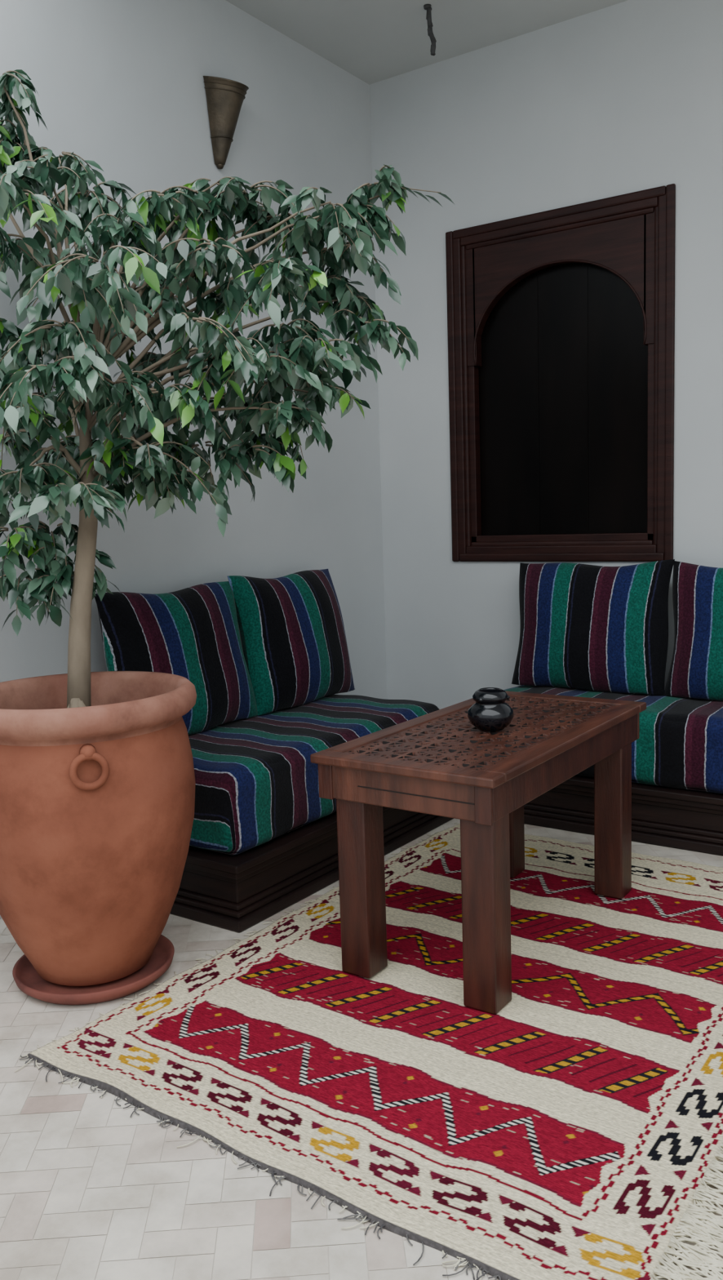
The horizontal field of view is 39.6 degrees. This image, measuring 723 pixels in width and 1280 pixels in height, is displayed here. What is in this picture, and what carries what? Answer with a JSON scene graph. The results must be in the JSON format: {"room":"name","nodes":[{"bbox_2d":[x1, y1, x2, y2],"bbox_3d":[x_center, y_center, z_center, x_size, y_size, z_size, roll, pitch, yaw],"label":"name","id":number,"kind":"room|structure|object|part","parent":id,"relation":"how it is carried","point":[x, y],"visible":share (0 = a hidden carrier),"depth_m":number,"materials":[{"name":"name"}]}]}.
{"room":"traditional dwelling","nodes":[
{"label":"traditional dwelling","id":0,"kind":"room"},
{"bbox_2d":[0,0,387,918],"bbox_3d":[-1.696,-0.561,1.860,0.110,2.963,6.292,3,9,35],"label":"wall","id":1,"kind":"structure","parent":0,"point":[119,85],"depth_m":3.40,"materials":[{"name":"white paint"}]},
{"bbox_2d":[203,75,248,168],"bbox_3d":[-0.434,-1.744,3.393,0.118,0.285,0.156,3,9,35],"label":"wall sconce","id":2,"kind":"object","parent":1,"relation":"attached to","point":[225,97],"visible":1,"depth_m":3.36,"materials":[{"name":"gold metal"}]},
{"bbox_2d":[0,817,722,1279],"bbox_3d":[0.477,1.066,0.580,5.289,0.088,6.304,3,9,35],"label":"floor","id":3,"kind":"structure","parent":0,"point":[90,1189],"depth_m":1.66,"materials":[{"name":"tile"}]},
{"bbox_2d":[0,69,454,1004],"bbox_3d":[-0.476,-0.304,2.558,0.982,2.199,1.184,5,10,43],"label":"ficus tree","id":4,"kind":"object","parent":3,"relation":"on","point":[98,783],"visible":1,"depth_m":2.35,"materials":[{"name":"green plant"}]},
{"bbox_3d":[-0.666,0.468,2.433,0.561,0.711,0.561,3,9,35],"label":"terracotta pot","id":5,"kind":"part","parent":4,"relation":"part of","materials":[{"name":"ceramic"}]},
{"bbox_2d":[170,694,453,932],"bbox_3d":[-0.260,0.485,3.331,0.647,0.433,1.194,3,9,35],"label":"bench sofa","id":6,"kind":"object","parent":3,"relation":"on","point":[264,840],"visible":0.56,"depth_m":2.88,"materials":[{"name":"fabric"}]},
{"bbox_2d":[94,581,257,735],"bbox_3d":[-0.567,0.060,3.188,0.206,0.460,0.595,3,9,35],"label":"striped cushion","id":7,"kind":"object","parent":6,"relation":"on","point":[193,633],"visible":0.81,"depth_m":3.13,"materials":[{"name":"fabric"}]},
{"bbox_2d":[227,568,355,715],"bbox_3d":[-0.237,-0.014,3.642,0.217,0.474,0.581,3,9,35],"label":"striped cushion","id":8,"kind":"object","parent":6,"relation":"on","point":[291,627],"visible":0.97,"depth_m":3.52,"materials":[{"name":"fabric"}]},
{"bbox_2d":[14,822,722,1279],"bbox_3d":[0.388,0.787,2.422,1.453,0.016,1.925,3,9,35],"label":"rug","id":9,"kind":"object","parent":3,"relation":"on","point":[573,1130],"visible":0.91,"depth_m":2.01,"materials":[{"name":"red fabric"}]},
{"bbox_2d":[310,690,646,1013],"bbox_3d":[0.353,0.489,2.643,0.482,0.537,0.946,3,9,35],"label":"coffee table","id":10,"kind":"object","parent":9,"relation":"on","point":[437,762],"visible":0.85,"depth_m":2.36,"materials":[{"name":"brown wood"}]},
{"bbox_2d":[467,687,514,731],"bbox_3d":[0.329,0.176,2.567,0.118,0.102,0.118,3,9,35],"label":"ashtray","id":11,"kind":"object","parent":10,"relation":"on","point":[490,712],"visible":1,"depth_m":2.53,"materials":[{"name":"ceramic"}]},
{"bbox_2d":[503,684,722,855],"bbox_3d":[1.353,0.440,3.281,2.057,0.433,0.504,3,9,35],"label":"bench sofa","id":12,"kind":"object","parent":3,"relation":"on","point":[677,753],"visible":0.36,"depth_m":3.26,"materials":[{"name":"fabric"}]},
{"bbox_2d":[511,559,675,695],"bbox_3d":[0.839,-0.058,3.714,0.606,0.474,0.208,3,9,35],"label":"striped cushion","id":13,"kind":"object","parent":12,"relation":"on","point":[583,626],"visible":1,"depth_m":3.63,"materials":[{"name":"fabric"}]},
{"bbox_2d":[664,560,722,700],"bbox_3d":[1.328,-0.030,3.382,0.601,0.469,0.207,3,9,35],"label":"striped cushion","id":14,"kind":"object","parent":12,"relation":"on","point":[696,667],"visible":1,"depth_m":3.44,"materials":[{"name":"fabric"}]},
{"bbox_2d":[226,0,627,84],"bbox_3d":[1.603,-2.119,1.962,5.060,0.110,1.782,3,9,35],"label":"ceiling","id":15,"kind":"structure","parent":0,"point":[373,41],"depth_m":3.63,"materials":[{"name":"paint"}]},
{"bbox_2d":[423,4,436,56],"bbox_3d":[0.240,-2.129,3.507,0.045,0.171,0.030,3,9,35],"label":"wooden stick","id":16,"kind":"object","parent":15,"relation":"hanging from","point":[427,6],"visible":1,"depth_m":3.50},
{"bbox_2d":[369,0,722,709],"bbox_3d":[2.187,-0.817,2.907,5.060,2.963,0.110,3,9,35],"label":"wall","id":17,"kind":"structure","parent":0,"point":[625,97],"depth_m":3.83,"materials":[{"name":"white paint"}]},
{"bbox_2d":[445,183,675,561],"bbox_3d":[0.755,-0.959,3.857,0.916,1.310,0.092,3,9,35],"label":"window","id":18,"kind":"structure","parent":17,"relation":"in","point":[561,322],"depth_m":3.85,"materials":[{"name":"brown wood"}]}
]}

